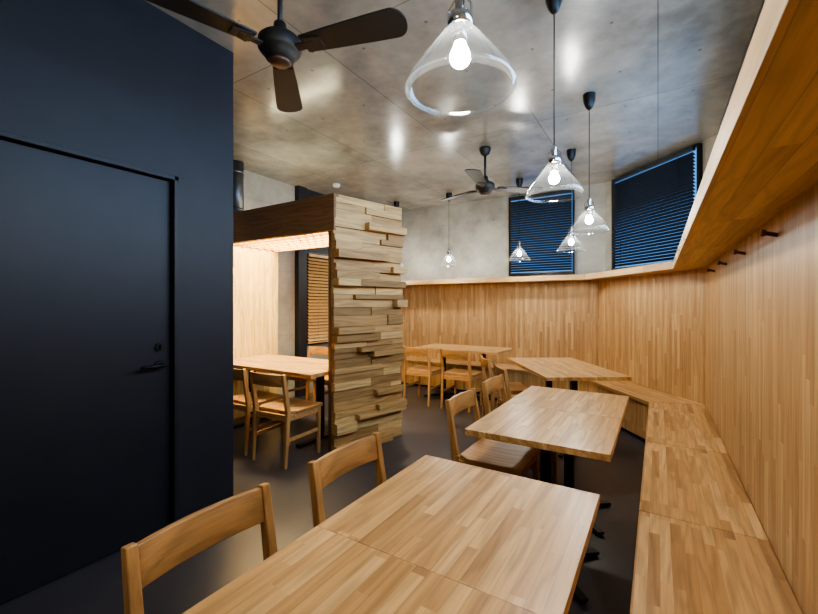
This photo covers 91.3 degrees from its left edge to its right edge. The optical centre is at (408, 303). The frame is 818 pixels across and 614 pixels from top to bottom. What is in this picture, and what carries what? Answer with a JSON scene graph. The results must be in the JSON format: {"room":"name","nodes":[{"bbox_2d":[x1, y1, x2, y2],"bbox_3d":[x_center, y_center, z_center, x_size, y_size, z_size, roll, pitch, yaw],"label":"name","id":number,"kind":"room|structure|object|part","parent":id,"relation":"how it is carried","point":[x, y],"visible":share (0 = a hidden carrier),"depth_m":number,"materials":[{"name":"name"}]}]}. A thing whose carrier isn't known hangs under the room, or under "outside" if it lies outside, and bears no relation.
{"room":"restaurant","nodes":[
{"label":"restaurant","id":0,"kind":"room"},
{"bbox_2d":[0,0,232,519],"bbox_3d":[-2.906,-0.180,1.850,2.010,3.040,3.270,0,0,32],"label":"wall","id":1,"kind":"structure","parent":0,"point":[126,81],"depth_m":2.39,"materials":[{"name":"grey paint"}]},
{"bbox_2d":[0,130,178,523],"bbox_3d":[-1.646,0.290,2.040,0.130,2.100,0.884,0,0,32],"label":"door frame","id":2,"kind":"structure","parent":1,"relation":"in","point":[4,135],"depth_m":2.38,"materials":[{"name":"black metal"}]},
{"bbox_2d":[0,139,169,604],"bbox_3d":[-1.663,0.302,2.050,0.040,2.064,0.824,0,0,32],"label":"door leaf","id":3,"kind":"structure","parent":2,"relation":"attached to","point":[85,245],"depth_m":2.00,"materials":[{"name":"black paint"}]},
{"bbox_3d":[-1.457,0.303,2.282,0.064,0.155,0.146,0,0,32],"label":"handle","id":4,"kind":"part","parent":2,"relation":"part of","materials":[{"name":"black metal"}]},
{"bbox_2d":[233,246,277,418],"bbox_3d":[-1.919,0.340,4.799,0.070,2.000,0.800,0,0,32],"label":"panel","id":5,"kind":"object","parent":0,"point":[255,272],"depth_m":4.82,"materials":[{"name":"beige wood"}]},
{"bbox_2d":[234,170,327,397],"bbox_3d":[-1.741,-0.180,5.766,0.150,3.040,4.750,0,0,32],"label":"wall","id":6,"kind":"structure","parent":0,"point":[259,190],"depth_m":5.58,"materials":[{"name":"concrete"}]},
{"bbox_2d":[295,185,327,396],"bbox_3d":[-1.200,-0.180,6.418,0.080,3.040,1.570,0,0,32],"label":"trim","id":7,"kind":"structure","parent":6,"relation":"attached to","point":[301,192],"depth_m":5.78,"materials":[{"name":"grey paint"}]},
{"bbox_2d":[307,252,327,345],"bbox_3d":[-1.188,-0.075,6.464,0.050,1.380,1.330,0,0,32],"label":"window","id":8,"kind":"structure","parent":6,"relation":"in","point":[307,252],"depth_m":6.09,"materials":[{"name":"grey paint"}]},
{"bbox_2d":[307,253,327,343],"bbox_3d":[-1.153,-0.077,6.442,0.045,1.335,1.260,0,0,32],"label":"blind","id":9,"kind":"object","parent":8,"relation":"attached to","point":[317,305],"visible":0.37,"depth_m":6.07,"materials":[{"name":"brown wood"}]},
{"bbox_3d":[-1.203,-0.075,6.473,0.008,1.330,1.280,0,0,32],"label":"pane","id":10,"kind":"part","parent":8,"relation":"part of","materials":[{"name":"clear glass"}]},
{"bbox_2d":[0,384,644,613],"bbox_3d":[-0.406,1.390,2.991,5.450,0.100,8.150,0,0,32],"label":"floor","id":11,"kind":"structure","parent":0,"point":[606,578],"depth_m":2.56,"materials":[{"name":"grey concrete"}]},
{"bbox_2d":[121,482,277,613],"bbox_3d":[-0.385,0.956,0.999,0.480,0.770,0.430,0,0,32],"label":"dining chair","id":12,"kind":"object","parent":11,"relation":"on","point":[144,561],"visible":0.72,"depth_m":1.08,"materials":[{"name":"brown wood"}]},
{"bbox_2d":[233,369,283,455],"bbox_3d":[-1.498,0.956,3.801,0.430,0.770,0.480,0,0,34],"label":"dining chair","id":13,"kind":"object","parent":11,"relation":"on","point":[264,397],"visible":0.56,"depth_m":3.63,"materials":[{"name":"brown wood"}]},
{"bbox_2d":[233,354,327,447],"bbox_3d":[-1.298,0.980,4.236,1.520,0.720,0.780,0,0,32],"label":"dining table","id":14,"kind":"object","parent":11,"relation":"on","point":[303,367],"visible":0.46,"depth_m":3.97,"materials":[{"name":"beige wood"}]},
{"bbox_2d":[249,371,322,468],"bbox_3d":[-1.080,0.956,3.505,0.430,0.770,0.480,0,0,29],"label":"dining chair","id":15,"kind":"object","parent":11,"relation":"on","point":[293,408],"visible":1,"depth_m":3.41,"materials":[{"name":"brown wood"}]},
{"bbox_2d":[286,346,327,399],"bbox_3d":[-1.300,0.956,5.197,0.430,0.770,0.480,0,0,32],"label":"dining chair","id":16,"kind":"object","parent":11,"relation":"on","point":[312,349],"visible":0.36,"depth_m":5.24,"materials":[{"name":"brown wood"}]},
{"bbox_2d":[311,375,327,414],"bbox_3d":[-0.876,0.956,4.933,0.430,0.770,0.480,0,0,32],"label":"dining chair","id":17,"kind":"object","parent":11,"relation":"on","point":[326,376],"visible":0.14,"depth_m":4.84,"materials":[{"name":"brown wood"}]},
{"bbox_2d":[308,432,386,526],"bbox_3d":[-0.070,0.956,1.504,0.480,0.770,0.430,0,0,32],"label":"dining chair","id":18,"kind":"object","parent":11,"relation":"on","point":[334,464],"visible":0.28,"depth_m":1.59,"materials":[{"name":"brown wood"}]},
{"bbox_2d":[182,526,534,613],"bbox_3d":[-0.145,0.980,0.685,0.650,0.720,0.618,0,0,32],"label":"dining table","id":19,"kind":"object","parent":11,"relation":"on","point":[322,571],"visible":1,"depth_m":0.87,"materials":[{"name":"brown wood"}]},
{"bbox_2d":[328,230,393,451],"bbox_3d":[-0.419,0.175,3.883,0.815,2.330,0.045,0,0,-43],"label":"wall","id":20,"kind":"structure","parent":11,"relation":"on","point":[329,232],"depth_m":3.60,"materials":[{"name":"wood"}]},
{"bbox_2d":[331,194,407,450],"bbox_3d":[-0.354,0.176,3.832,0.831,2.327,0.120,0,0,-43],"label":"cladding","id":21,"kind":"object","parent":11,"relation":"on","point":[367,241],"visible":0.99,"depth_m":3.78,"materials":[{"name":"brown wood"}]},
{"bbox_2d":[233,193,338,251],"bbox_3d":[-1.202,-0.823,4.352,1.760,0.325,0.800,0,0,32],"label":"canopy","id":22,"kind":"object","parent":21,"relation":"attached to","point":[303,224],"depth_m":3.97,"materials":[{"name":"brown wood"}]},
{"bbox_2d":[403,346,444,405],"bbox_3d":[0.197,0.956,5.502,0.430,0.770,0.480,0,0,32],"label":"dining chair","id":23,"kind":"object","parent":11,"relation":"on","point":[429,371],"visible":0.86,"depth_m":5.38,"materials":[{"name":"brown wood"}]},
{"bbox_2d":[415,343,470,398],"bbox_3d":[0.508,0.980,5.868,0.618,0.720,0.620,0,0,32],"label":"dining table","id":24,"kind":"object","parent":11,"relation":"on","point":[435,346],"visible":0.51,"depth_m":5.83,"materials":[{"name":"brown wood"}]},
{"bbox_2d":[318,455,599,613],"bbox_3d":[0.182,0.980,1.211,0.650,0.720,0.618,0,0,32],"label":"dining table","id":25,"kind":"object","parent":11,"relation":"on","point":[522,542],"visible":0.94,"depth_m":1.11,"materials":[{"name":"brown wood"}]},
{"bbox_2d":[440,348,482,412],"bbox_3d":[0.681,0.956,5.201,0.430,0.770,0.480,0,0,32],"label":"dining chair","id":26,"kind":"object","parent":11,"relation":"on","point":[469,375],"visible":0.91,"depth_m":5.11,"materials":[{"name":"brown wood"}]},
{"bbox_2d":[454,346,511,401],"bbox_3d":[1.034,0.980,5.541,0.618,0.720,0.620,0,0,32],"label":"dining table","id":27,"kind":"object","parent":11,"relation":"on","point":[483,350],"visible":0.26,"depth_m":5.45,"materials":[{"name":"brown wood"}]},
{"bbox_2d":[445,388,539,480],"bbox_3d":[0.511,0.956,2.438,0.480,0.770,0.430,0,0,32],"label":"dining chair","id":28,"kind":"object","parent":11,"relation":"on","point":[504,457],"visible":0.7,"depth_m":2.38,"materials":[{"name":"brown wood"}]},
{"bbox_2d":[480,355,527,416],"bbox_3d":[1.025,0.956,4.317,0.480,0.770,0.430,0,0,-1],"label":"dining chair","id":29,"kind":"object","parent":11,"relation":"on","point":[516,388],"visible":0.4,"depth_m":4.21,"materials":[{"name":"brown wood"}]},
{"bbox_2d":[493,362,515,407],"bbox_3d":[1.050,0.956,3.713,0.480,0.770,0.430,0,0,-1],"label":"dining chair","id":30,"kind":"object","parent":11,"relation":"on","point":[497,370],"visible":0.24,"depth_m":3.61,"materials":[{"name":"brown wood"}]},
{"bbox_2d":[482,374,556,481],"bbox_3d":[0.827,0.956,2.984,0.480,0.770,0.430,0,0,32],"label":"dining chair","id":31,"kind":"object","parent":11,"relation":"on","point":[492,384],"visible":0.25,"depth_m":3.02,"materials":[{"name":"brown wood"}]},
{"bbox_2d":[465,403,621,603],"bbox_3d":[0.715,0.980,2.076,0.650,0.720,0.618,0,0,32],"label":"dining table","id":32,"kind":"object","parent":11,"relation":"on","point":[591,436],"visible":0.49,"depth_m":1.98,"materials":[{"name":"brown wood"}]},
{"bbox_2d":[507,358,595,387],"bbox_3d":[1.509,0.980,4.314,0.740,0.720,0.618,0,0,-1],"label":"dining table","id":33,"kind":"object","parent":11,"relation":"on","point":[521,362],"visible":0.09,"depth_m":4.29,"materials":[{"name":"brown wood"}]},
{"bbox_2d":[506,386,628,535],"bbox_3d":[1.042,0.980,2.602,0.650,0.720,0.618,0,0,32],"label":"dining table","id":34,"kind":"object","parent":11,"relation":"on","point":[602,404],"visible":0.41,"depth_m":2.57,"materials":[{"name":"brown wood"}]},
{"bbox_2d":[524,366,632,457],"bbox_3d":[1.521,0.980,3.695,0.740,0.720,0.618,0,0,-1],"label":"dining table","id":35,"kind":"object","parent":11,"relation":"on","point":[573,374],"visible":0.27,"depth_m":3.57,"materials":[{"name":"brown wood"}]},
{"bbox_2d":[400,356,802,613],"bbox_3d":[0.915,1.130,2.936,3.559,0.420,8.980,0,0,0],"label":"built-in bench","id":36,"kind":"object","parent":11,"relation":"on","point":[702,546],"visible":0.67,"depth_m":1.72,"materials":[{"name":"brown wood"}]},
{"bbox_3d":[0.694,1.127,6.162,3.546,0.345,0.025,0,0,32],"label":"panel","id":37,"kind":"part","parent":36,"relation":"part of","materials":[{"name":"brown wood"}]},
{"bbox_2d":[145,0,762,211],"bbox_3d":[-0.406,-1.750,2.991,5.450,0.100,8.150,0,0,32],"label":"ceiling","id":38,"kind":"structure","parent":0,"point":[662,74],"depth_m":3.19,"materials":[{"name":"concrete"}]},
{"bbox_2d":[233,160,243,212],"bbox_3d":[-2.076,-1.345,4.802,0.182,0.710,0.182,0,0,32],"label":"ventilation duct","id":39,"kind":"object","parent":38,"relation":"attached to","point":[238,166],"visible":0.52,"depth_m":4.74,"materials":[{"name":"silver metal"}]},
{"bbox_2d":[146,0,407,111],"bbox_3d":[-0.609,-1.442,1.883,1.131,0.515,1.140,0,0,32],"label":"ceiling fan","id":40,"kind":"object","parent":38,"relation":"hanging from","point":[279,45],"depth_m":1.88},
{"bbox_2d":[333,183,339,187],"bbox_3d":[-1.029,-1.675,5.670,0.110,0.050,0.110,0,0,32],"label":"smoke detector","id":41,"kind":"object","parent":38,"relation":"attached to","point":[335,185],"visible":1,"depth_m":5.63,"materials":[{"name":"white plastic"}]},
{"bbox_2d":[394,201,398,206],"bbox_3d":[-0.208,-1.140,6.667,0.304,1.120,0.304,0,0,32],"label":"pendant lamp","id":42,"kind":"object","parent":38,"relation":"hanging from","point":[396,203],"visible":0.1,"depth_m":6.63,"materials":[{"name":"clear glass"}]},
{"bbox_2d":[441,193,458,264],"bbox_3d":[0.615,-1.140,6.154,0.304,1.120,0.304,0,0,32],"label":"pendant lamp","id":43,"kind":"object","parent":38,"relation":"hanging from","point":[447,194],"visible":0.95,"depth_m":6.13,"materials":[{"name":"clear glass"}]},
{"bbox_2d":[405,0,516,105],"bbox_3d":[0.140,-1.140,1.100,0.304,1.120,0.304,0,0,32],"label":"pendant lamp","id":44,"kind":"object","parent":38,"relation":"hanging from","point":[459,19],"visible":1,"depth_m":1.08,"materials":[{"name":"clear glass"}]},
{"bbox_2d":[441,146,542,200],"bbox_3d":[0.737,-1.442,4.304,1.155,0.515,1.110,0,0,32],"label":"ceiling fan","id":45,"kind":"object","parent":38,"relation":"hanging from","point":[483,185],"depth_m":4.34,"materials":[{"name":"black metal"}]},
{"bbox_2d":[508,178,530,260],"bbox_3d":[1.500,-1.140,5.438,0.304,1.120,0.304,0,0,32],"label":"pendant lamp","id":46,"kind":"object","parent":38,"relation":"hanging from","point":[519,181],"visible":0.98,"depth_m":5.42,"materials":[{"name":"clear glass"}]},
{"bbox_2d":[526,0,584,198],"bbox_3d":[0.787,-1.140,2.169,0.304,1.120,0.304,0,0,32],"label":"pendant lamp","id":47,"kind":"object","parent":38,"relation":"hanging from","point":[553,6],"visible":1,"depth_m":2.15,"materials":[{"name":"clear glass"}]},
{"bbox_2d":[558,148,584,247],"bbox_3d":[1.793,-1.140,4.420,0.304,1.120,0.304,0,0,32],"label":"pendant lamp","id":48,"kind":"object","parent":38,"relation":"hanging from","point":[571,153],"visible":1,"depth_m":4.40,"materials":[{"name":"clear glass"}]},
{"bbox_2d":[569,91,609,233],"bbox_3d":[1.463,-1.140,3.247,0.304,1.120,0.304,0,0,32],"label":"pendant lamp","id":49,"kind":"object","parent":38,"relation":"hanging from","point":[589,97],"visible":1,"depth_m":3.23,"materials":[{"name":"clear glass"}]},
{"bbox_2d":[400,182,605,280],"bbox_3d":[1.164,-0.180,6.667,3.830,3.040,0.150,0,0,32],"label":"wall","id":50,"kind":"structure","parent":0,"point":[476,233],"depth_m":6.61,"materials":[{"name":"concrete"}]},
{"bbox_2d":[509,189,574,275],"bbox_3d":[1.985,-1.050,6.038,0.960,1.230,0.050,0,0,32],"label":"window","id":51,"kind":"structure","parent":50,"relation":"in","point":[573,190],"depth_m":5.98,"materials":[{"name":"black metal"}]},
{"bbox_2d":[510,190,571,274],"bbox_3d":[1.963,-1.052,6.002,0.904,1.185,0.045,0,0,32],"label":"blind","id":52,"kind":"object","parent":51,"relation":"attached to","point":[553,201],"visible":0.81,"depth_m":5.99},
{"bbox_3d":[1.994,-1.050,6.052,0.910,1.180,0.008,0,0,32],"label":"pane","id":53,"kind":"part","parent":51,"relation":"part of","materials":[{"name":"glass"}]},
{"bbox_2d":[606,135,717,270],"bbox_3d":[3.003,-0.180,4.789,0.150,3.040,1.676,0,0,-12],"label":"wall","id":54,"kind":"structure","parent":0,"point":[708,144],"depth_m":5.50,"materials":[{"name":"concrete"}]},
{"bbox_2d":[611,143,702,269],"bbox_3d":[2.900,-1.055,4.790,0.050,1.240,1.280,0,0,-12],"label":"window","id":55,"kind":"structure","parent":54,"relation":"in","point":[699,146],"depth_m":4.61,"materials":[{"name":"black metal"}]},
{"bbox_2d":[611,146,695,269],"bbox_3d":[2.859,-1.058,4.781,0.046,1.195,1.198,0,0,-12],"label":"blind","id":56,"kind":"object","parent":55,"relation":"attached to","point":[666,182],"visible":0.83,"depth_m":4.71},
{"bbox_3d":[2.917,-1.055,4.793,0.008,1.190,1.230,0,0,-12],"label":"pane","id":57,"kind":"part","parent":55,"relation":"part of","materials":[{"name":"glass"}]},
{"bbox_3d":[1.429,-0.180,1.113,0.150,3.040,6.600,0,0,32],"label":"wall","id":58,"kind":"structure","parent":0,"visible":0},
{"bbox_2d":[720,0,764,126],"bbox_3d":[1.811,-1.123,1.994,0.048,0.925,3.660,0,0,32],"label":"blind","id":59,"kind":"object","parent":58,"relation":"attached to","point":[763,2],"visible":0.06,"depth_m":2.52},
{"bbox_3d":[-1.599,-0.180,-0.960,3.100,3.040,0.120,0,0,32],"label":"wall","id":60,"kind":"structure","parent":0,"visible":0},
{"bbox_2d":[401,184,817,613],"bbox_3d":[1.081,0.507,2.961,3.291,1.665,9.016,0,0,0],"label":"wood panelling","id":61,"kind":"object","parent":60,"relation":"attached to","point":[738,340],"visible":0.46,"depth_m":2.42,"materials":[{"name":"brown wood"}]},
{"bbox_2d":[733,249,745,254],"bbox_3d":[1.652,-0.259,1.999,0.051,0.032,0.026,0,0,32],"label":"peg","id":62,"kind":"object","parent":61,"relation":"attached to","point":[735,251],"visible":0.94,"depth_m":2.00,"materials":[{"name":"black metal"}]},
{"bbox_2d":[760,229,777,236],"bbox_3d":[1.319,-0.259,1.464,0.051,0.032,0.026,0,0,32],"label":"peg","id":63,"kind":"object","parent":61,"relation":"attached to","point":[763,233],"visible":0.99,"depth_m":1.46,"materials":[{"name":"black metal"}]},
{"bbox_2d":[401,0,817,285],"bbox_3d":[1.186,-0.360,2.978,3.843,0.070,9.257,0,0,0],"label":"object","id":64,"kind":"object","parent":60,"relation":"attached to","point":[763,158],"visible":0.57,"depth_m":0.86,"materials":[{"name":"brown wood"}]}
]}

